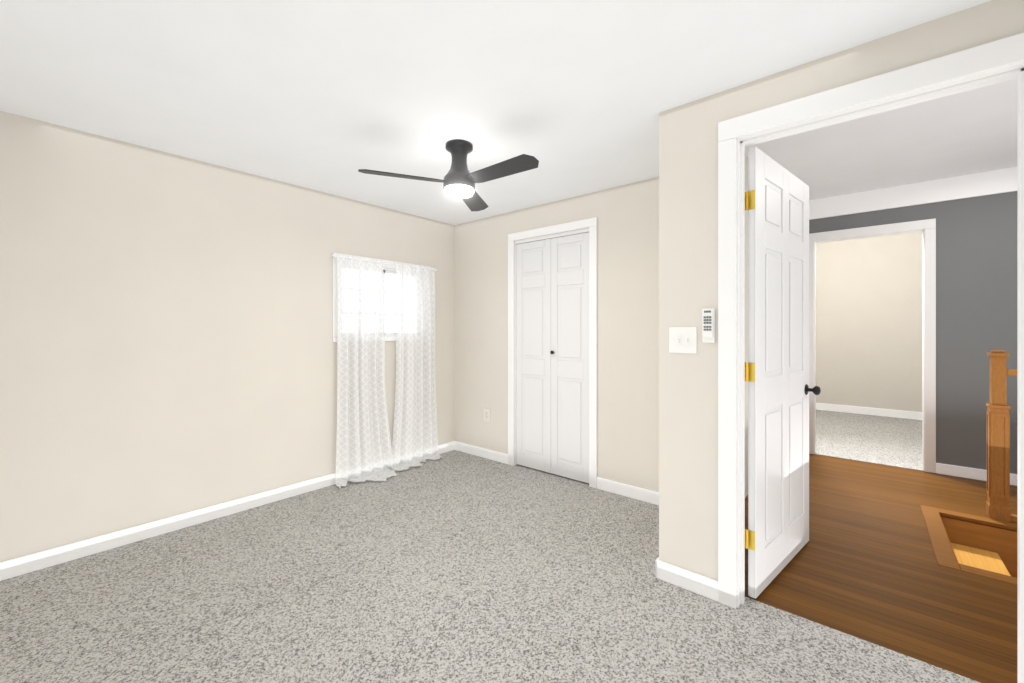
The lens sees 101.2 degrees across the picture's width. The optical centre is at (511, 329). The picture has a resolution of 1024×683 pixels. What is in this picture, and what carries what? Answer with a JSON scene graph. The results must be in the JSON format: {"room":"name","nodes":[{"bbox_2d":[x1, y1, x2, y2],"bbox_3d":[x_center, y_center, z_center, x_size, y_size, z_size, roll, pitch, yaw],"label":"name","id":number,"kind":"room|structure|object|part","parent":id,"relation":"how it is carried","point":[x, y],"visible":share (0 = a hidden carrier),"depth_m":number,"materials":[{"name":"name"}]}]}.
{"room":"empty bedroom","nodes":[
{"label":"empty bedroom","id":0,"kind":"room"},
{"bbox_2d":[0,111,454,561],"bbox_3d":[-1.863,0.080,3.214,0.120,2.440,3.910,0,0,40],"label":"wall","id":1,"kind":"structure","parent":0,"point":[168,347],"depth_m":2.68,"materials":[{"name":"beige paint"}]},
{"bbox_2d":[0,441,455,580],"bbox_3d":[-1.848,1.252,3.129,0.014,0.095,3.800,0,0,40],"label":"baseboard","id":2,"kind":"structure","parent":1,"relation":"attached to","point":[26,564],"depth_m":2.64,"materials":[{"name":"white wood"}]},
{"bbox_2d":[332,253,429,341],"bbox_3d":[-1.220,-0.268,3.966,0.159,0.765,1.030,0,0,40],"label":"window","id":3,"kind":"structure","parent":1,"relation":"in","point":[392,278],"depth_m":4.01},
{"bbox_2d":[331,254,440,487],"bbox_3d":[-1.046,0.325,3.839,0.283,1.926,1.118,0,0,40],"label":"curtain","id":4,"kind":"object","parent":3,"relation":"attached to","point":[365,450],"visible":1,"depth_m":3.80,"materials":[{"name":"white fabric"}]},
{"bbox_2d":[0,450,979,682],"bbox_3d":[-0.186,1.330,1.791,4.520,0.060,3.910,0,0,40],"label":"floor","id":5,"kind":"structure","parent":0,"point":[454,566],"depth_m":1.99,"materials":[{"name":"grey carpet"}]},
{"bbox_2d":[0,0,990,224],"bbox_3d":[-0.186,-1.290,1.791,4.520,0.300,3.910,0,0,40],"label":"ceiling","id":6,"kind":"structure","parent":0,"point":[574,98],"depth_m":1.89,"materials":[{"name":"white paint"}]},
{"bbox_2d":[358,139,538,210],"bbox_3d":[-0.237,-0.984,2.515,0.927,0.312,1.038,0,0,40],"label":"fan","id":7,"kind":"object","parent":6,"relation":"hanging from","point":[460,180],"visible":1,"depth_m":2.52,"materials":[{"name":"black metal"}]},
{"bbox_2d":[455,177,658,491],"bbox_3d":[0.445,0.080,3.748,2.710,2.440,0.110,0,0,40],"label":"wall","id":8,"kind":"structure","parent":0,"point":[627,215],"depth_m":3.42,"materials":[{"name":"beige paint"}]},
{"bbox_2d":[456,441,507,463],"bbox_3d":[-0.320,1.252,4.315,0.750,0.095,0.014,0,0,40],"label":"baseboard","id":9,"kind":"structure","parent":8,"relation":"attached to","point":[470,449],"depth_m":4.29,"materials":[{"name":"white wood"}]},
{"bbox_2d":[483,408,489,421],"bbox_3d":[-0.257,0.862,4.265,0.092,0.135,0.009,0,0,40],"label":"electrical outlet plate","id":10,"kind":"object","parent":8,"relation":"attached to","point":[486,414],"visible":1,"depth_m":4.26,"materials":[{"name":"beige plastic"}]},
{"bbox_2d":[515,228,588,243],"bbox_3d":[0.359,-0.840,3.794,0.820,0.030,0.050,0,0,40],"label":"trim","id":11,"kind":"structure","parent":8,"relation":"attached to","point":[574,232],"depth_m":3.75,"materials":[{"name":"white wood"}]},
{"bbox_2d":[516,232,588,482],"bbox_3d":[0.347,0.233,3.780,0.810,2.110,0.063,0,0,40],"label":"bifold closet door","id":12,"kind":"structure","parent":8,"relation":"in","point":[552,355],"depth_m":3.76,"materials":[{"name":"white wood"}]},
{"bbox_2d":[508,217,596,488],"bbox_3d":[0.331,0.188,3.760,0.960,2.225,0.018,0,0,40],"label":"trim","id":13,"kind":"structure","parent":8,"relation":"attached to","point":[591,223],"depth_m":3.48,"materials":[{"name":"white wood"}]},
{"bbox_2d":[597,477,658,504],"bbox_3d":[1.018,1.252,3.180,0.840,0.095,0.014,0,0,40],"label":"baseboard","id":14,"kind":"structure","parent":8,"relation":"attached to","point":[630,491],"depth_m":3.27,"materials":[{"name":"white wood"}]},
{"bbox_2d":[745,155,747,497],"bbox_3d":[1.928,-0.030,3.487,0.110,2.660,3.228,0,0,40],"label":"wall","id":15,"kind":"structure","parent":0,"point":[746,331],"depth_m":3.29,"materials":[{"name":"white paint"}]},
{"bbox_2d":[656,559,659,578],"bbox_3d":[1.055,1.252,2.554,0.014,0.095,0.922,0,0,40],"label":"baseboard","id":16,"kind":"structure","parent":15,"relation":"attached to","point":[657,560],"depth_m":2.20,"materials":[{"name":"white wood"}]},
{"bbox_2d":[659,0,1023,580],"bbox_3d":[1.493,-0.030,1.668,1.800,2.660,0.110,0,0,40],"label":"wall","id":17,"kind":"structure","parent":0,"point":[688,293],"depth_m":2.07,"materials":[{"name":"beige paint"}]},
{"bbox_2d":[669,327,696,353],"bbox_3d":[0.857,0.051,2.120,0.136,0.132,0.024,0,0,40],"label":"switch plate","id":18,"kind":"object","parent":17,"relation":"attached to","point":[682,339],"depth_m":2.12,"materials":[{"name":"white plastic"}]},
{"bbox_2d":[657,557,717,601],"bbox_3d":[0.883,1.252,2.104,0.286,0.095,0.014,0,0,40],"label":"baseboard","id":19,"kind":"structure","parent":17,"relation":"attached to","point":[704,586],"depth_m":2.09,"materials":[{"name":"white wood"}]},
{"bbox_2d":[702,308,714,342],"bbox_3d":[0.950,-0.021,2.039,0.056,0.167,0.026,0,0,40],"label":"remote control","id":20,"kind":"object","parent":17,"relation":"attached to","point":[708,314],"depth_m":2.03,"materials":[{"name":"white plastic"}]},
{"bbox_2d":[745,146,820,598],"bbox_3d":[1.487,0.204,2.280,0.248,2.168,0.888,0,0,40],"label":"bedroom door","id":21,"kind":"structure","parent":17,"relation":"in","point":[777,364],"depth_m":2.20,"materials":[{"name":"white wood"}]},
{"bbox_3d":[1.767,0.358,2.556,0.178,0.064,0.106,0,0,40],"label":"knob","id":22,"kind":"part","parent":21,"relation":"part of","materials":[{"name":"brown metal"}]},
{"bbox_2d":[718,32,1023,608],"bbox_3d":[1.384,0.155,1.677,1.039,2.290,0.018,0,0,40],"label":"door frame","id":23,"kind":"structure","parent":17,"relation":"attached to","point":[994,55],"depth_m":1.96,"materials":[{"name":"white wood"}]},
{"bbox_2d":[737,62,1023,682],"bbox_3d":[1.425,0.192,1.726,0.923,2.215,0.110,0,0,40],"label":"trim","id":24,"kind":"structure","parent":17,"relation":"attached to","point":[985,78],"depth_m":1.72,"materials":[{"name":"white wood"}]},
{"bbox_2d":[745,77,1016,146],"bbox_3d":[1.466,0.166,1.775,1.029,2.268,0.018,0,0,40],"label":"door frame","id":25,"kind":"structure","parent":17,"relation":"attached to","point":[886,110],"depth_m":1.72,"materials":[{"name":"white wood"}]},
{"bbox_2d":[816,232,921,411],"bbox_3d":[4.230,-0.200,3.658,3.400,3.000,0.010,0,0,40],"label":"wall","id":26,"kind":"structure","parent":0,"point":[869,322],"depth_m":4.19,"materials":[{"name":"beige paint"}]},
{"bbox_2d":[815,410,923,470],"bbox_3d":[4.939,1.328,4.958,4.000,0.064,3.130,0,0,40],"label":"floor","id":27,"kind":"structure","parent":0,"point":[889,441],"depth_m":5.03,"materials":[{"name":"grey carpet"}]},
{"bbox_2d":[816,403,921,419],"bbox_3d":[5.882,1.240,6.070,4.000,0.111,0.014,0,0,40],"label":"baseboard","id":28,"kind":"structure","parent":27,"relation":"on","point":[819,406],"depth_m":6.42,"materials":[{"name":"white wood"}]},
{"bbox_2d":[745,454,1016,682],"bbox_3d":[3.192,1.330,2.349,3.290,0.060,3.110,0,0,40],"label":"floor","id":29,"kind":"structure","parent":0,"point":[863,564],"depth_m":2.19,"materials":[{"name":"brown wood"}]},
{"bbox_2d":[986,350,1016,522],"bbox_3d":[4.056,0.720,2.317,1.930,1.160,0.100,0,0,40],"label":"newel post","id":30,"kind":"object","parent":29,"relation":"on","point":[998,460],"visible":1,"depth_m":2.88,"materials":[{"name":"brown wood"}]},
{"bbox_2d":[745,79,1016,199],"bbox_3d":[3.186,-1.390,2.349,3.500,0.060,3.338,0,0,40],"label":"ceiling","id":31,"kind":"structure","parent":0,"point":[974,131],"depth_m":3.10,"materials":[{"name":"white paint"}]},
{"bbox_2d":[809,167,1016,219],"bbox_3d":[4.189,-1.260,3.525,3.290,0.200,0.025,0,0,40],"label":"crown molding","id":32,"kind":"structure","parent":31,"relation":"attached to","point":[976,184],"depth_m":3.88,"materials":[{"name":"white wood"}]},
{"bbox_2d":[809,191,1016,473],"bbox_3d":[4.191,-0.200,3.612,3.400,3.000,0.110,0,0,40],"label":"wall","id":33,"kind":"structure","parent":0,"point":[976,279],"depth_m":3.69,"materials":[{"name":"grey paint"}]},
{"bbox_2d":[809,218,935,472],"bbox_3d":[3.476,0.143,4.136,0.974,2.313,0.018,0,0,40],"label":"door frame","id":34,"kind":"structure","parent":33,"relation":"attached to","point":[928,226],"depth_m":3.85,"materials":[{"name":"white wood"}]},
{"bbox_2d":[936,463,1016,485],"bbox_3d":[4.648,1.252,3.144,2.097,0.095,0.014,0,0,40],"label":"baseboard","id":35,"kind":"structure","parent":33,"relation":"attached to","point":[946,469],"depth_m":3.70,"materials":[{"name":"white wood"}]},
{"bbox_2d":[940,516,1016,577],"bbox_3d":[3.558,2.235,1.992,2.270,1.830,1.040,0,0,40],"label":"wall","id":36,"kind":"structure","parent":0,"point":[1002,542],"depth_m":2.85,"materials":[{"name":"brown wood"}]},
{"bbox_2d":[921,508,956,559],"bbox_3d":[2.720,1.313,2.690,0.090,0.034,0.840,0,0,40],"label":"trim","id":37,"kind":"structure","parent":36,"relation":"attached to","point":[944,553],"depth_m":2.67,"materials":[{"name":"brown wood"}]},
{"bbox_2d":[920,505,1016,531],"bbox_3d":[3.865,1.313,2.355,2.270,0.034,0.090,0,0,40],"label":"trim","id":38,"kind":"structure","parent":36,"relation":"attached to","point":[980,520],"depth_m":2.89,"materials":[{"name":"brown wood"}]},
{"bbox_2d":[935,555,1016,584],"bbox_3d":[3.251,1.313,1.630,2.270,0.034,0.090,0,0,40],"label":"trim","id":39,"kind":"structure","parent":36,"relation":"attached to","point":[942,561],"depth_m":2.27,"materials":[{"name":"brown wood"}]},
{"bbox_2d":[950,542,1010,575],"bbox_3d":[3.452,2.155,2.083,1.805,1.330,0.854,0,0,40],"label":"stair","id":40,"kind":"structure","parent":36,"relation":"attached to","point":[979,558],"depth_m":2.75,"materials":[{"name":"brown wood"}]}
]}

